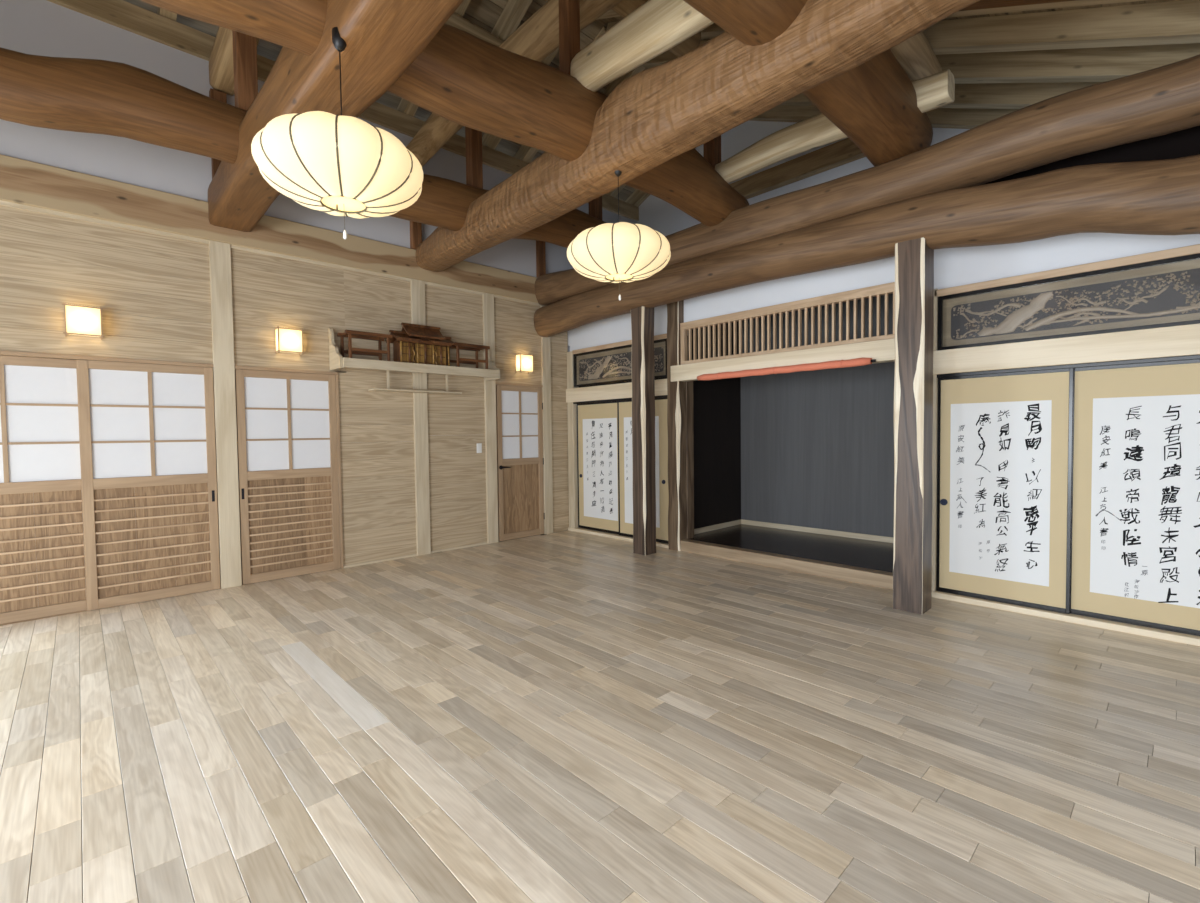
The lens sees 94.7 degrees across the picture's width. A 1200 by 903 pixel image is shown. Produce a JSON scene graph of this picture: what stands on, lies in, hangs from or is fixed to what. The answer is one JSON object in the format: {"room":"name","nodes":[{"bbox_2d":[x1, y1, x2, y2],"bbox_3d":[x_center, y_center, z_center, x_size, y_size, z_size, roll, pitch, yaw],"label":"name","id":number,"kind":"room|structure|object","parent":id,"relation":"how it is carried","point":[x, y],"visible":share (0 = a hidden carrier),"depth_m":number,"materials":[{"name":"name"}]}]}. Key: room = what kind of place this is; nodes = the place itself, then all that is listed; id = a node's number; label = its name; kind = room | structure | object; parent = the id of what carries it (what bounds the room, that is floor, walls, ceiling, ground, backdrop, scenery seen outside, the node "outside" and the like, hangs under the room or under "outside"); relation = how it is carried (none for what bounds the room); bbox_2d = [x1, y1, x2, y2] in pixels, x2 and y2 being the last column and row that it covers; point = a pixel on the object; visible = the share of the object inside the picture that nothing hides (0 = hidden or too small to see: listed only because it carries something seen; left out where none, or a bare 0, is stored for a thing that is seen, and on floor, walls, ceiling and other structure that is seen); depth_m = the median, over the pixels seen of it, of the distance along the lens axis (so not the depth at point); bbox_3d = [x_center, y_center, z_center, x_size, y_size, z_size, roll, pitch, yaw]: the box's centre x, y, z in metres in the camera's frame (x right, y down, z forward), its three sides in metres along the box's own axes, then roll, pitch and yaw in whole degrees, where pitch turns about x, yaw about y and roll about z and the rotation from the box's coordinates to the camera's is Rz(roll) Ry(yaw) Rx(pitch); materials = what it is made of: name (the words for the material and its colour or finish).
{"room":"japanese martial-arts dojo","nodes":[
{"label":"japanese martial-arts dojo","id":0,"kind":"room"},
{"bbox_2d":[0,0,636,625],"bbox_3d":[-2.964,-1.131,5.570,9.700,4.732,0.242,-2,3,-43],"label":"wall","id":1,"kind":"structure","parent":0,"point":[415,481],"depth_m":5.29,"materials":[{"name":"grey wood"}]},
{"bbox_2d":[0,355,87,623],"bbox_3d":[-4.434,0.286,4.132,0.940,1.996,0.036,-2,3,-43],"label":"door","id":2,"kind":"structure","parent":1,"relation":"in","point":[40,425],"depth_m":4.25,"materials":[{"name":"brown wood"}]},
{"bbox_2d":[62,302,103,339],"bbox_3d":[-4.052,-1.018,4.335,0.235,0.250,0.119,-2,3,-43],"label":"wall lamp","id":3,"kind":"object","parent":1,"relation":"attached to","point":[79,320],"visible":1,"depth_m":4.29,"materials":[{"name":"white paper"}]},
{"bbox_2d":[0,350,213,367],"bbox_3d":[-4.144,-0.740,4.361,1.800,0.030,0.086,-2,3,-43],"label":"trim","id":4,"kind":"structure","parent":1,"relation":"attached to","point":[2,353],"depth_m":4.42,"materials":[{"name":"brown wood"}]},
{"bbox_2d":[77,360,219,610],"bbox_3d":[-3.788,0.260,4.689,0.885,1.996,0.036,-2,3,-43],"label":"door","id":5,"kind":"structure","parent":1,"relation":"in","point":[146,421],"depth_m":4.66,"materials":[{"name":"brown wood"}]},
{"bbox_2d":[209,27,259,95],"bbox_3d":[-2.852,-3.369,4.389,0.221,0.302,1.609,-2,1,-43],"label":"tie beam","id":6,"kind":"structure","parent":1,"relation":"attached to","point":[221,68],"depth_m":4.64,"materials":[{"name":"brown wood"}]},
{"bbox_2d":[0,154,537,302],"bbox_3d":[-3.566,-2.042,4.855,7.900,0.330,0.085,-2,3,-43],"label":"wall plate","id":7,"kind":"object","parent":1,"relation":"on","point":[24,182],"visible":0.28,"depth_m":4.88,"materials":[{"name":"beige wood"}]},
{"bbox_2d":[209,88,226,178],"bbox_3d":[-3.403,-2.707,4.943,0.120,0.990,0.070,-2,3,-43],"label":"strut","id":8,"kind":"object","parent":7,"relation":"on","point":[215,94],"visible":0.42,"depth_m":4.90,"materials":[{"name":"brown wood"}]},
{"bbox_2d":[208,0,463,231],"bbox_3d":[-1.180,-2.171,2.775,0.377,0.460,6.325,-2,3,-44],"label":"log beam","id":9,"kind":"structure","parent":7,"relation":"on","point":[383,38],"depth_m":2.95,"materials":[{"name":"brown wood"}]},
{"bbox_2d":[251,27,422,238],"bbox_3d":[-1.238,-1.514,2.652,0.743,0.979,0.743,-2,3,-43],"label":"pendant lantern","id":10,"kind":"object","parent":9,"relation":"hanging from","point":[336,165],"visible":1,"depth_m":2.44,"materials":[{"name":"paper"}]},
{"bbox_2d":[410,221,421,249],"bbox_3d":[-2.073,-2.665,6.204,0.110,0.790,0.070,-2,3,-43],"label":"strut","id":11,"kind":"object","parent":7,"relation":"on","point":[415,227],"visible":0.24,"depth_m":6.18,"materials":[{"name":"brown wood"}]},
{"bbox_2d":[416,0,979,271],"bbox_3d":[0.168,-2.258,3.982,0.445,0.596,6.422,-2,3,-43],"label":"log beam","id":12,"kind":"structure","parent":7,"relation":"on","point":[658,114],"depth_m":3.38,"materials":[{"name":"brown wood"}]},
{"bbox_2d":[0,47,606,247],"bbox_3d":[-2.775,-2.348,4.078,8.001,0.696,0.361,-2,3,-43],"label":"log beam","id":13,"kind":"structure","parent":12,"relation":"on","point":[95,96],"depth_m":3.66,"materials":[{"name":"brown wood"}]},
{"bbox_2d":[232,30,257,110],"bbox_3d":[-2.674,-3.220,4.149,0.130,1.410,0.130,-2,3,-43],"label":"strut","id":14,"kind":"object","parent":13,"relation":"on","point":[244,46],"visible":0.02,"depth_m":4.11,"materials":[{"name":"brown wood"}]},
{"bbox_2d":[465,127,482,188],"bbox_3d":[-1.258,-3.292,5.488,0.120,1.390,0.120,-2,3,-43],"label":"strut","id":15,"kind":"object","parent":13,"relation":"on","point":[473,138],"visible":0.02,"depth_m":5.46,"materials":[{"name":"brown wood"}]},
{"bbox_2d":[406,0,621,166],"bbox_3d":[-0.707,-3.316,4.771,4.011,0.589,0.309,1,3,44],"label":"tie beam","id":16,"kind":"structure","parent":15,"relation":"attached to","point":[537,37],"depth_m":4.55,"materials":[{"name":"brown wood"}]},
{"bbox_2d":[588,196,601,219],"bbox_3d":[-0.060,-3.383,6.620,0.120,1.310,0.120,-2,3,-43],"label":"strut","id":17,"kind":"object","parent":13,"relation":"on","point":[595,206],"visible":0.02,"depth_m":6.59,"materials":[{"name":"brown wood"}]},
{"bbox_2d":[567,170,670,300],"bbox_3d":[0.134,-1.568,3.950,0.743,0.969,0.743,-2,3,-43],"label":"pendant lantern","id":18,"kind":"object","parent":12,"relation":"hanging from","point":[618,252],"visible":1,"depth_m":3.71,"materials":[{"name":"paper"}]},
{"bbox_2d":[235,366,337,374],"bbox_3d":[-3.048,-0.787,5.398,0.900,0.030,0.086,-2,3,-43],"label":"trim","id":19,"kind":"structure","parent":1,"relation":"attached to","point":[236,367],"depth_m":5.34,"materials":[{"name":"brown wood"}]},
{"bbox_2d":[235,369,340,584],"bbox_3d":[-3.026,0.228,5.409,0.867,1.996,0.036,-2,3,-43],"label":"door","id":20,"kind":"structure","parent":1,"relation":"in","point":[289,518],"depth_m":5.38,"materials":[{"name":"brown wood"}]},
{"bbox_2d":[275,326,304,355],"bbox_3d":[-2.999,-1.064,5.331,0.235,0.250,0.119,-2,3,-43],"label":"wall lamp","id":21,"kind":"object","parent":1,"relation":"attached to","point":[287,340],"visible":1,"depth_m":5.29,"materials":[{"name":"white paper"}]},
{"bbox_2d":[335,375,343,568],"bbox_3d":[-2.709,0.214,5.728,0.028,2.002,0.064,-2,3,-43],"label":"trim","id":22,"kind":"structure","parent":1,"relation":"attached to","point":[336,376],"depth_m":5.70,"materials":[{"name":"brown wood"}]},
{"bbox_2d":[47,0,638,220],"bbox_3d":[-2.950,-3.600,5.443,9.700,0.210,0.130,-2,3,-43],"label":"beam","id":23,"kind":"structure","parent":1,"relation":"on","point":[122,14],"depth_m":4.84,"materials":[{"name":"brown wood"}]},
{"bbox_2d":[328,328,500,380],"bbox_3d":[-1.975,-1.071,6.143,1.848,0.435,0.348,-2,3,-43],"label":"shelf","id":24,"kind":"object","parent":1,"relation":"attached to","point":[336,361],"visible":0.97,"depth_m":5.83,"materials":[{"name":"beige wood"}]},
{"bbox_2d":[337,330,391,360],"bbox_3d":[-2.423,-1.059,5.708,0.470,0.309,0.252,-2,3,-43],"label":"railing","id":25,"kind":"object","parent":24,"relation":"on","point":[349,334],"visible":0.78,"depth_m":5.67,"materials":[{"name":"brown wood"}]},
{"bbox_2d":[368,370,461,394],"bbox_3d":[-2.051,-0.779,6.194,1.020,0.230,0.178,-2,3,-43],"label":"shelf","id":26,"kind":"object","parent":24,"relation":"hanging from","point":[388,389],"visible":0.87,"depth_m":6.09,"materials":[{"name":"beige wood"}]},
{"bbox_2d":[401,388,443,390],"bbox_3d":[-2.017,-0.694,6.264,0.500,0.019,0.070,-2,3,-43],"label":"board","id":27,"kind":"object","parent":26,"relation":"on","point":[401,388],"visible":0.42,"depth_m":6.23,"materials":[{"name":"beige wood"}]},
{"bbox_2d":[386,322,457,365],"bbox_3d":[-1.970,-1.165,6.134,0.714,0.482,0.310,-2,3,-43],"label":"shrine","id":28,"kind":"object","parent":24,"relation":"on","point":[415,343],"visible":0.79,"depth_m":6.07,"materials":[{"name":"brown wood"}]},
{"bbox_2d":[447,342,489,368],"bbox_3d":[-1.563,-1.096,6.522,0.460,0.309,0.252,-2,3,-43],"label":"railing","id":29,"kind":"object","parent":24,"relation":"on","point":[462,346],"visible":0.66,"depth_m":6.51,"materials":[{"name":"brown wood"}]},
{"bbox_2d":[477,443,481,452],"bbox_3d":[-1.496,-0.041,6.849,0.070,0.120,0.014,-2,3,-43],"label":"light switch","id":30,"kind":"object","parent":1,"relation":"attached to","point":[479,445],"visible":1,"depth_m":6.84,"materials":[{"name":"white plastic"}]},
{"bbox_2d":[496,382,542,387],"bbox_3d":[-1.077,-0.873,7.263,0.750,0.030,0.086,-2,3,-43],"label":"trim","id":31,"kind":"structure","parent":1,"relation":"attached to","point":[497,383],"depth_m":7.22,"materials":[{"name":"brown wood"}]},
{"bbox_2d":[496,385,544,540],"bbox_3d":[-1.022,0.142,7.277,0.726,1.996,0.093,-2,3,-43],"label":"door","id":32,"kind":"structure","parent":1,"relation":"in","point":[519,427],"depth_m":7.28,"materials":[{"name":"brown wood"}]},
{"bbox_2d":[515,353,533,373],"bbox_3d":[-0.990,-1.151,7.232,0.230,0.250,0.119,-2,3,-43],"label":"wall lamp","id":33,"kind":"object","parent":1,"relation":"attached to","point":[523,362],"visible":1,"depth_m":7.18,"materials":[{"name":"white paper"}]},
{"bbox_2d":[0,530,1199,902],"bbox_3d":[-0.852,1.335,2.321,8.389,0.060,8.000,-2,3,-43],"label":"floor","id":34,"kind":"structure","parent":0,"point":[567,716],"depth_m":2.43,"materials":[{"name":"brown wood"}]},
{"bbox_2d":[631,306,655,554],"bbox_3d":[0.494,-0.281,6.255,0.201,2.880,0.200,-2,3,-43],"label":"post","id":35,"kind":"object","parent":34,"relation":"on","point":[642,318],"visible":0.94,"depth_m":6.19,"materials":[{"name":"brown wood"}]},
{"bbox_2d":[534,154,1199,336],"bbox_3d":[1.798,-1.429,4.779,0.420,1.034,7.511,-2,3,-44],"label":"log beam","id":36,"kind":"structure","parent":35,"relation":"on","point":[1155,197],"depth_m":3.88,"materials":[{"name":"brown wood"}]},
{"bbox_2d":[535,54,1199,305],"bbox_3d":[1.724,-1.979,4.835,0.417,0.659,7.310,-2,3,-43],"label":"log beam","id":37,"kind":"structure","parent":36,"relation":"on","point":[1163,100],"depth_m":3.72,"materials":[{"name":"brown wood"}]},
{"bbox_2d":[140,0,748,225],"bbox_3d":[-1.535,-2.289,2.768,8.002,0.625,0.434,-3,3,-43],"label":"log beam","id":38,"kind":"structure","parent":37,"relation":"on","point":[460,77],"depth_m":3.40,"materials":[{"name":"brown wood"}]},
{"bbox_2d":[559,0,579,74],"bbox_3d":[-0.221,-3.028,3.997,0.110,0.935,0.110,-2,3,-43],"label":"strut","id":39,"kind":"object","parent":38,"relation":"on","point":[569,10],"visible":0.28,"depth_m":3.96,"materials":[{"name":"brown wood"}]},
{"bbox_2d":[703,135,720,168],"bbox_3d":[1.057,-3.083,5.206,0.120,0.935,0.120,-2,3,-43],"label":"strut","id":40,"kind":"object","parent":38,"relation":"on","point":[711,149],"visible":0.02,"depth_m":5.17,"materials":[{"name":"brown wood"}]},
{"bbox_2d":[536,240,545,276],"bbox_3d":[-0.798,-2.955,7.405,0.110,1.260,0.070,-2,3,-43],"label":"strut","id":41,"kind":"object","parent":37,"relation":"on","point":[540,245],"visible":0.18,"depth_m":7.39,"materials":[{"name":"brown wood"}]},
{"bbox_2d":[683,0,932,165],"bbox_3d":[-0.457,-2.334,1.628,8.005,0.604,0.495,-3,3,-44],"label":"log beam","id":42,"kind":"structure","parent":37,"relation":"on","point":[873,103],"depth_m":3.54,"materials":[{"name":"brown wood"}]},
{"bbox_2d":[570,0,713,91],"bbox_3d":[0.510,-2.632,3.271,0.206,0.302,1.938,-2,4,-43],"label":"tie beam","id":43,"kind":"structure","parent":42,"relation":"on","point":[655,27],"depth_m":3.48,"materials":[{"name":"beige wood"}]},
{"bbox_2d":[715,69,954,182],"bbox_3d":[1.772,-2.593,4.501,0.164,0.247,1.904,-2,4,-43],"label":"tie beam","id":44,"kind":"structure","parent":42,"relation":"on","point":[935,91],"depth_m":4.53,"materials":[{"name":"beige wood"}]},
{"bbox_2d":[667,300,686,550],"bbox_3d":[0.896,-0.327,6.427,0.161,2.950,0.192,-2,3,-43],"label":"post","id":45,"kind":"object","parent":34,"relation":"on","point":[676,391],"visible":0.89,"depth_m":6.38,"materials":[{"name":"brown wood"}]},
{"bbox_2d":[670,338,894,381],"bbox_3d":[1.733,-0.876,5.483,0.135,0.180,2.545,-2,3,-43],"label":"lintel","id":46,"kind":"object","parent":45,"relation":"attached to","point":[883,351],"visible":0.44,"depth_m":5.27,"materials":[{"name":"beige wood"}]},
{"bbox_2d":[697,358,875,379],"bbox_3d":[1.712,-0.790,5.383,0.073,0.073,1.856,-2,3,-43],"label":"rolled blind","id":47,"kind":"object","parent":46,"relation":"attached to","point":[858,361],"visible":1,"depth_m":5.24,"materials":[{"name":"fabric"}]},
{"bbox_2d":[680,282,894,364],"bbox_3d":[1.780,-1.206,5.448,0.065,0.479,2.440,-2,3,-43],"label":"transom","id":48,"kind":"object","parent":46,"relation":"on","point":[886,289],"visible":0.88,"depth_m":5.38,"materials":[{"name":"brown wood"}]},
{"bbox_2d":[893,238,933,614],"bbox_3d":[2.373,-0.226,4.188,0.229,2.860,0.210,-2,3,-43],"label":"post","id":49,"kind":"object","parent":34,"relation":"on","point":[914,260],"visible":0.99,"depth_m":4.11,"materials":[{"name":"brown wood"}]},
{"bbox_2d":[124,0,1199,206],"bbox_3d":[-0.334,-3.117,2.809,10.050,3.088,8.640,-2,3,-43],"label":"ceiling","id":50,"kind":"structure","parent":0,"point":[1002,61],"depth_m":4.18,"materials":[{"name":"brown wood"}]},
{"bbox_2d":[445,13,542,62],"bbox_3d":[-2.175,-4.057,4.603,9.700,0.221,0.120,-2,3,-43],"label":"purlin","id":51,"kind":"object","parent":50,"relation":"attached to","point":[457,21],"visible":0.03,"depth_m":5.40,"materials":[{"name":"brown wood"}]},
{"bbox_2d":[612,0,700,56],"bbox_3d":[-1.822,-3.571,2.468,7.250,0.325,0.307,-2,3,-43],"label":"purlin","id":52,"kind":"object","parent":50,"relation":"attached to","point":[624,8],"visible":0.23,"depth_m":4.78,"materials":[{"name":"brown wood"}]},
{"bbox_2d":[890,31,941,80],"bbox_3d":[-0.341,-2.872,1.663,8.250,0.306,0.313,-2,3,-43],"label":"purlin","id":53,"kind":"object","parent":50,"relation":"attached to","point":[916,56],"visible":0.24,"depth_m":4.04,"materials":[{"name":"brown wood"}]},
{"bbox_2d":[959,0,1075,10],"bbox_3d":[3.059,-2.316,2.572,0.140,1.587,3.271,-2,3,-43],"label":"beam","id":54,"kind":"structure","parent":53,"relation":"attached to","point":[982,4],"depth_m":3.29,"materials":[{"name":"brown wood"}]},
{"bbox_2d":[687,321,740,528],"bbox_3d":[1.408,-0.327,7.005,1.310,2.900,0.035,-2,3,-43],"label":"wall","id":55,"kind":"structure","parent":0,"point":[716,403],"depth_m":7.07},
{"bbox_2d":[694,519,740,533],"bbox_3d":[1.461,0.968,7.049,1.225,0.062,0.015,-2,3,-43],"label":"baseboard","id":56,"kind":"structure","parent":55,"relation":"attached to","point":[736,522],"depth_m":7.08,"materials":[{"name":"beige wood"}]},
{"bbox_2d":[689,524,892,572],"bbox_3d":[2.302,1.083,6.060,1.440,0.122,2.600,-2,3,-43],"label":"floor","id":57,"kind":"structure","parent":0,"point":[875,555],"depth_m":6.05,"materials":[{"name":"black wood"}]},
{"bbox_2d":[637,121,969,235],"bbox_3d":[3.220,-2.886,6.087,0.100,3.631,7.900,-2,3,-43],"label":"wall","id":58,"kind":"structure","parent":0,"point":[655,213],"depth_m":7.28,"materials":[{"name":"white paint"}]},
{"bbox_2d":[729,138,865,198],"bbox_3d":[2.384,-3.448,6.785,0.120,0.230,2.120,-2,3,-43],"label":"tie","id":59,"kind":"object","parent":58,"relation":"attached to","point":[842,152],"visible":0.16,"depth_m":6.68,"materials":[{"name":"brown wood"}]},
{"bbox_2d":[741,293,894,542],"bbox_3d":[2.818,-0.328,6.505,0.050,2.900,2.700,-2,3,-43],"label":"wall","id":60,"kind":"structure","parent":0,"point":[817,446],"depth_m":6.64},
{"bbox_2d":[741,519,893,542],"bbox_3d":[2.808,0.969,6.527,0.015,0.062,2.625,-2,3,-43],"label":"baseboard","id":61,"kind":"structure","parent":60,"relation":"attached to","point":[746,522],"depth_m":6.66,"materials":[{"name":"beige wood"}]},
{"bbox_2d":[568,233,1199,387],"bbox_3d":[2.256,-0.385,5.117,0.110,3.120,7.740,-2,3,-43],"label":"wall","id":62,"kind":"structure","parent":0,"point":[953,267],"depth_m":4.48,"materials":[{"name":"white paint"}]},
{"bbox_2d":[567,351,578,527],"bbox_3d":[-0.375,-0.142,7.821,0.110,2.520,0.125,-2,3,-43],"label":"trim","id":63,"kind":"structure","parent":62,"relation":"attached to","point":[571,408],"depth_m":7.78,"materials":[{"name":"beige wood"}]},
{"bbox_2d":[566,379,666,402],"bbox_3d":[0.205,-0.773,7.161,0.135,0.190,1.860,-2,3,-43],"label":"trim","id":64,"kind":"structure","parent":62,"relation":"attached to","point":[622,390],"depth_m":7.19,"materials":[{"name":"beige wood"}]},
{"bbox_2d":[573,338,666,386],"bbox_3d":[0.228,-1.114,7.111,0.050,0.455,1.685,-2,3,-43],"label":"transom","id":65,"kind":"object","parent":64,"relation":"on","point":[610,365],"visible":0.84,"depth_m":7.21,"materials":[{"name":"black paint"}]},
{"bbox_2d":[568,527,668,548],"bbox_3d":[0.237,1.111,7.232,0.150,0.040,1.860,-2,3,-43],"label":"trim","id":66,"kind":"structure","parent":62,"relation":"attached to","point":[582,530],"depth_m":7.27,"materials":[{"name":"beige wood"}]},
{"bbox_2d":[577,401,618,533],"bbox_3d":[-0.020,0.209,7.479,0.028,1.742,0.850,-2,3,-43],"label":"sliding door","id":67,"kind":"structure","parent":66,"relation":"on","point":[597,425],"depth_m":7.48,"materials":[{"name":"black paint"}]},
{"bbox_2d":[617,397,668,543],"bbox_3d":[0.540,0.223,6.849,0.028,1.742,0.875,-2,3,-43],"label":"sliding door","id":68,"kind":"structure","parent":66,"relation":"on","point":[624,408],"depth_m":6.98,"materials":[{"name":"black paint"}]},
{"bbox_2d":[572,333,666,353],"bbox_3d":[0.250,-1.369,7.105,0.110,0.055,1.735,-2,3,-43],"label":"trim","id":69,"kind":"structure","parent":62,"relation":"attached to","point":[662,336],"depth_m":7.15,"materials":[{"name":"brown wood"}]},
{"bbox_2d":[573,395,666,403],"bbox_3d":[0.255,-0.665,7.128,0.095,0.025,1.740,-2,3,-43],"label":"trim","id":70,"kind":"structure","parent":62,"relation":"attached to","point":[662,396],"depth_m":7.22,"materials":[{"name":"black paint"}]},
{"bbox_2d":[686,381,693,538],"bbox_3d":[1.018,0.094,6.520,0.130,1.860,0.125,-2,3,-43],"label":"door frame","id":71,"kind":"structure","parent":62,"relation":"attached to","point":[689,384],"depth_m":6.47,"materials":[{"name":"brown wood"}]},
{"bbox_2d":[681,539,892,589],"bbox_3d":[1.803,1.106,5.554,0.120,0.121,2.490,-2,3,-43],"label":"trim","id":72,"kind":"structure","parent":62,"relation":"attached to","point":[876,578],"depth_m":5.38,"materials":[{"name":"brown wood"}]},
{"bbox_2d":[932,289,937,591],"bbox_3d":[2.739,-0.062,4.534,0.110,2.500,0.062,-2,3,-43],"label":"trim","id":73,"kind":"structure","parent":62,"relation":"attached to","point":[935,345],"depth_m":4.49,"materials":[{"name":"beige wood"}]},
{"bbox_2d":[932,591,1199,645],"bbox_3d":[3.778,1.188,3.493,0.150,0.045,3.040,-2,3,-43],"label":"trim","id":74,"kind":"structure","parent":62,"relation":"attached to","point":[1184,638],"depth_m":3.85,"materials":[{"name":"beige wood"}]},
{"bbox_2d":[936,368,1073,613],"bbox_3d":[3.042,0.279,4.207,0.028,1.742,0.840,-2,3,-43],"label":"sliding door","id":75,"kind":"structure","parent":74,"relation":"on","point":[1005,440],"depth_m":4.17,"materials":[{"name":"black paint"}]},
{"bbox_2d":[1070,360,1199,635],"bbox_3d":[3.632,0.291,3.622,0.028,1.742,0.855,-2,3,-43],"label":"sliding door","id":76,"kind":"structure","parent":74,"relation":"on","point":[1135,517],"depth_m":3.67,"materials":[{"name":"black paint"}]},
{"bbox_2d":[933,323,1199,374],"bbox_3d":[3.746,-0.694,3.423,0.135,0.188,3.040,-2,3,-43],"label":"wooden beam","id":77,"kind":"structure","parent":62,"relation":"attached to","point":[1182,340],"depth_m":3.81,"materials":[{"name":"beige wood"}]},
{"bbox_2d":[938,253,1199,349],"bbox_3d":[3.621,-1.008,3.529,0.050,0.435,2.575,-2,3,-43],"label":"transom","id":78,"kind":"object","parent":77,"relation":"on","point":[1164,292],"visible":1,"depth_m":3.84,"materials":[{"name":"wood"},{"name":"black lacquer"}]},
{"bbox_2d":[934,244,1199,296],"bbox_3d":[3.762,-1.250,3.398,0.110,0.055,3.000,-2,3,-43],"label":"trim","id":79,"kind":"structure","parent":62,"relation":"attached to","point":[1193,249],"depth_m":3.81,"materials":[{"name":"brown wood"}]},
{"bbox_2d":[937,355,1199,377],"bbox_3d":[3.768,-0.587,3.418,0.095,0.027,3.000,-2,3,-43],"label":"trim","id":80,"kind":"structure","parent":62,"relation":"attached to","point":[1189,357],"depth_m":3.82,"materials":[{"name":"black paint"}]},
{"bbox_2d":[978,125,1199,185],"bbox_3d":[2.134,-1.966,5.010,0.105,0.310,7.600,-2,3,-43],"label":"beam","id":81,"kind":"structure","parent":62,"relation":"attached to","point":[1183,143],"depth_m":3.54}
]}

